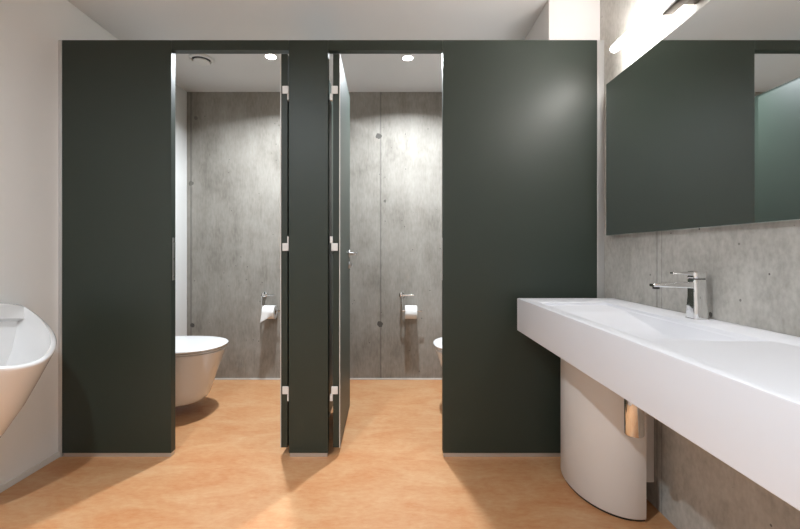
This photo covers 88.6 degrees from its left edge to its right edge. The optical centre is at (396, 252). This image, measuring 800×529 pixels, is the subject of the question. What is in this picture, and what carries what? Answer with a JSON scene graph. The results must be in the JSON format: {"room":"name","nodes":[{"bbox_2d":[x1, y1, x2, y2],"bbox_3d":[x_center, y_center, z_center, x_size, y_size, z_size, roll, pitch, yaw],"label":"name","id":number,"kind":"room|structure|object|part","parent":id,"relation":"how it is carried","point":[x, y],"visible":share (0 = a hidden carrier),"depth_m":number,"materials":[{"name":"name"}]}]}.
{"room":"public restroom","nodes":[
{"label":"public restroom","id":0,"kind":"room"},
{"bbox_2d":[0,0,186,484],"bbox_3d":[-1.785,-0.141,0.843,0.100,2.375,5.285,0,0,0],"label":"wall","id":1,"kind":"structure","parent":0,"point":[30,30],"depth_m":1.97,"materials":[{"name":"white paint"}]},
{"bbox_2d":[0,303,56,437],"bbox_3d":[-1.553,0.539,1.545,0.364,0.693,0.700,0,0,0],"label":"urinal","id":2,"kind":"object","parent":1,"relation":"attached to","point":[28,343],"visible":1,"depth_m":1.75,"materials":[{"name":"white ceramic"}]},
{"bbox_2d":[0,452,59,492],"bbox_3d":[-1.731,1.031,0.843,0.008,0.030,5.085,0,0,0],"label":"baseboard","id":3,"kind":"structure","parent":1,"relation":"attached to","point":[6,485],"depth_m":1.92,"materials":[{"name":"grey"}]},
{"bbox_2d":[175,336,227,406],"bbox_3d":[-1.437,0.780,2.715,0.595,0.376,0.500,0,0,0],"label":"toilet","id":4,"kind":"object","parent":1,"relation":"attached to","point":[198,359],"visible":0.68,"depth_m":2.58,"materials":[{"name":"white ceramic"}]},
{"bbox_3d":[-1.412,0.624,2.715,0.527,0.011,0.488,0,0,0],"label":"seat","id":5,"kind":"part","parent":4,"relation":"part of","materials":[{"name":"white plastic"}]},
{"bbox_3d":[-1.410,0.604,2.715,0.540,0.023,0.500,0,0,0],"label":"lid","id":6,"kind":"part","parent":4,"relation":"part of","materials":[{"name":"white plastic"}]},
{"bbox_2d":[67,0,547,91],"bbox_3d":[-0.337,-1.379,0.843,2.997,0.100,5.285,0,0,0],"label":"ceiling","id":7,"kind":"structure","parent":0,"point":[123,19],"depth_m":2.42,"materials":[{"name":"paint"}]},
{"bbox_2d":[189,54,213,65],"bbox_3d":[-1.335,-1.313,2.800,0.156,0.032,0.156,0,0,0],"label":"ceiling vent","id":8,"kind":"object","parent":7,"relation":"in","point":[200,59],"visible":0.97,"depth_m":2.78,"materials":[{"name":"plastic"}]},
{"bbox_2d":[264,54,277,59],"bbox_3d":[-0.853,-1.326,2.770,0.092,0.006,0.092,0,0,0],"label":"recessed light","id":9,"kind":"object","parent":7,"relation":"in","point":[267,56],"visible":0.96,"depth_m":2.77,"materials":[{"name":"plastic"}]},
{"bbox_2d":[401,55,414,60],"bbox_3d":[0.074,-1.326,2.790,0.092,0.006,0.092,0,0,0],"label":"recessed light","id":10,"kind":"object","parent":7,"relation":"in","point":[404,57],"visible":1,"depth_m":2.78,"materials":[{"name":"white"}]},
{"bbox_2d":[187,92,441,377],"bbox_3d":[-0.337,-0.141,3.435,2.797,2.375,0.100,0,0,0],"label":"wall","id":11,"kind":"structure","parent":0,"point":[233,138],"depth_m":3.38,"materials":[{"name":"concrete"}]},
{"bbox_2d":[261,292,279,310],"bbox_3d":[-1.018,0.397,3.345,0.186,0.150,0.081,0,0,0],"label":"paper holder","id":12,"kind":"object","parent":11,"relation":"attached to","point":[264,294],"visible":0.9,"depth_m":3.31,"materials":[{"name":"silver metal"}]},
{"bbox_2d":[260,305,276,322],"bbox_3d":[-1.034,0.490,3.306,0.108,0.132,0.115,0,0,0],"label":"toilet roll","id":13,"kind":"object","parent":12,"relation":"on","point":[268,311],"visible":1,"depth_m":3.26,"materials":[{"name":"paper"}]},
{"bbox_2d":[214,378,441,379],"bbox_3d":[-0.466,1.040,3.382,2.522,0.013,0.006,0,0,0],"label":"baseboard","id":14,"kind":"structure","parent":11,"relation":"attached to","point":[215,378],"depth_m":3.38,"materials":[{"name":"grey"}]},
{"bbox_2d":[399,292,421,310],"bbox_3d":[0.110,0.397,3.345,0.186,0.150,0.081,0,0,0],"label":"paper holder","id":15,"kind":"object","parent":11,"relation":"attached to","point":[401,294],"visible":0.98,"depth_m":3.30,"materials":[{"name":"silver metal"}]},
{"bbox_2d":[405,305,416,318],"bbox_3d":[0.113,0.477,3.309,0.096,0.107,0.109,0,0,0],"label":"toilet roll","id":16,"kind":"object","parent":15,"relation":"on","point":[410,310],"visible":0.99,"depth_m":3.26,"materials":[{"name":"paper"}]},
{"bbox_2d":[0,380,676,528],"bbox_3d":[-0.337,1.096,0.843,2.997,0.100,5.285,0,0,0],"label":"floor","id":17,"kind":"structure","parent":0,"point":[228,468],"depth_m":1.85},
{"bbox_2d":[58,40,603,456],"bbox_3d":[-0.337,-0.022,2.121,2.796,2.137,0.046,0,0,0],"label":"wall","id":18,"kind":"structure","parent":17,"relation":"on","point":[523,120],"depth_m":2.10,"materials":[{"name":"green laminate"}]},
{"bbox_3d":[-1.437,-0.033,2.121,0.559,2.116,0.042,0,0,0],"label":"panel","id":19,"kind":"part","parent":18,"relation":"part of","materials":[{"name":"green laminate"}]},
{"bbox_3d":[-1.156,0.031,2.119,0.002,0.220,0.018,0,0,0],"label":"strike plate","id":20,"kind":"part","parent":18,"relation":"part of","materials":[{"name":"metal"}]},
{"bbox_2d":[280,54,288,447],"bbox_3d":[-0.575,-0.012,2.403,0.150,2.032,0.595,0,0,2],"label":"door","id":21,"kind":"structure","parent":18,"relation":"in","point":[284,58],"depth_m":2.12,"materials":[{"name":"green laminate"}]},
{"bbox_3d":[-0.454,-0.033,2.121,0.200,2.116,0.042,0,0,0],"label":"panel","id":22,"kind":"part","parent":18,"relation":"part of","materials":[{"name":"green laminate"}]},
{"bbox_2d":[330,54,357,447],"bbox_3d":[-0.320,-0.012,2.403,0.150,2.032,0.595,0,0,-2],"label":"door","id":23,"kind":"structure","parent":18,"relation":"in","point":[339,95],"depth_m":2.14,"materials":[{"name":"green laminate"}]},
{"bbox_3d":[-0.320,-0.012,2.408,0.036,2.032,0.585,0,0,-2],"label":"door","id":24,"kind":"part","parent":23,"relation":"part of","materials":[{"name":"green laminate"}]},
{"bbox_3d":[0.234,0.031,2.119,0.002,0.220,0.018,0,0,0],"label":"strike plate","id":25,"kind":"part","parent":18,"relation":"part of","materials":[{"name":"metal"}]},
{"bbox_3d":[0.630,-0.033,2.121,0.790,2.116,0.042,0,0,0],"label":"panel","id":26,"kind":"part","parent":18,"relation":"part of","materials":[{"name":"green laminate"}]},
{"bbox_2d":[329,80,332,416],"bbox_3d":[-0.446,-0.022,2.759,0.040,2.137,1.234,0,0,0],"label":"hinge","id":27,"kind":"object","parent":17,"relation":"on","point":[330,85],"visible":0.04,"depth_m":2.63,"materials":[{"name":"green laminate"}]},
{"bbox_2d":[561,358,653,521],"bbox_3d":[0.913,0.730,1.850,0.295,0.632,0.524,0,0,0],"label":"waste bin","id":28,"kind":"object","parent":17,"relation":"on","point":[610,469],"visible":0.68,"depth_m":1.67,"materials":[{"name":"white plastic"}]},
{"bbox_3d":[1.015,0.696,1.850,0.092,0.500,0.320,0,0,0],"label":"plate","id":29,"kind":"part","parent":28,"relation":"part of","materials":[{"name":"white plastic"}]},
{"bbox_2d":[525,0,599,39],"bbox_3d":[0.928,-0.141,2.765,0.267,2.375,1.240,0,0,0],"label":"wall","id":30,"kind":"structure","parent":0,"point":[558,19],"depth_m":2.15,"materials":[{"name":"paint"}]},
{"bbox_2d":[433,337,441,367],"bbox_3d":[0.520,0.780,2.740,0.550,0.376,0.500,0,0,0],"label":"toilet","id":31,"kind":"object","parent":30,"relation":"attached to","point":[437,342],"visible":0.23,"depth_m":2.68,"materials":[{"name":"white ceramic"}]},
{"bbox_3d":[0.494,0.604,2.740,0.500,0.023,0.500,0,0,0],"label":"lid","id":32,"kind":"part","parent":31,"relation":"part of","materials":[{"name":"white plastic"}]},
{"bbox_3d":[0.525,0.800,2.740,0.540,0.335,0.482,0,0,0],"label":"bowl","id":33,"kind":"part","parent":31,"relation":"part of","materials":[{"name":"white ceramic"}]},
{"bbox_2d":[600,0,799,528],"bbox_3d":[1.112,-0.141,0.843,0.100,2.375,5.285,0,0,0],"label":"wall","id":34,"kind":"structure","parent":0,"point":[753,270],"depth_m":1.43,"materials":[{"name":"concrete"}]},
{"bbox_2d":[610,0,699,52],"bbox_3d":[1.015,-0.911,1.420,0.093,0.062,0.900,0,0,0],"label":"lamp","id":35,"kind":"object","parent":34,"relation":"attached to","point":[668,7],"visible":1,"depth_m":1.56,"materials":[{"name":"white"}]},
{"bbox_2d":[517,298,799,510],"bbox_3d":[0.826,0.301,1.190,0.470,0.158,1.660,0,0,0],"label":"washbasin","id":36,"kind":"object","parent":34,"relation":"attached to","point":[732,390],"visible":1,"depth_m":0.91,"materials":[{"name":"white ceramic"}]},
{"bbox_2d":[624,399,643,437],"bbox_3d":[0.913,0.494,1.375,0.296,0.230,0.068,0,0,0],"label":"trap","id":37,"kind":"object","parent":36,"relation":"attached to","point":[633,415],"visible":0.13,"depth_m":1.35,"materials":[{"name":"silver metal"}]},
{"bbox_2d":[649,271,708,319],"bbox_3d":[0.947,0.142,1.380,0.179,0.160,0.056,0,0,0],"label":"tap","id":38,"kind":"object","parent":36,"relation":"on","point":[696,285],"visible":1,"depth_m":1.36,"materials":[{"name":"silver metal"}]},
{"bbox_3d":[0.933,0.107,1.380,0.153,0.026,0.034,0,0,0],"label":"spout","id":39,"kind":"part","parent":38,"relation":"part of","materials":[{"name":"silver metal"}]},
{"bbox_3d":[0.978,0.073,1.380,0.108,0.023,0.044,0,0,0],"label":"lever handle","id":40,"kind":"part","parent":38,"relation":"part of","materials":[{"name":"silver metal"}]},
{"bbox_2d":[606,0,799,235],"bbox_3d":[1.048,-0.460,1.224,0.028,0.748,1.608,0,0,0],"label":"wall mirror","id":41,"kind":"object","parent":34,"relation":"attached to","point":[703,127],"visible":1,"depth_m":1.35,"materials":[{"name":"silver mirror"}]}
]}

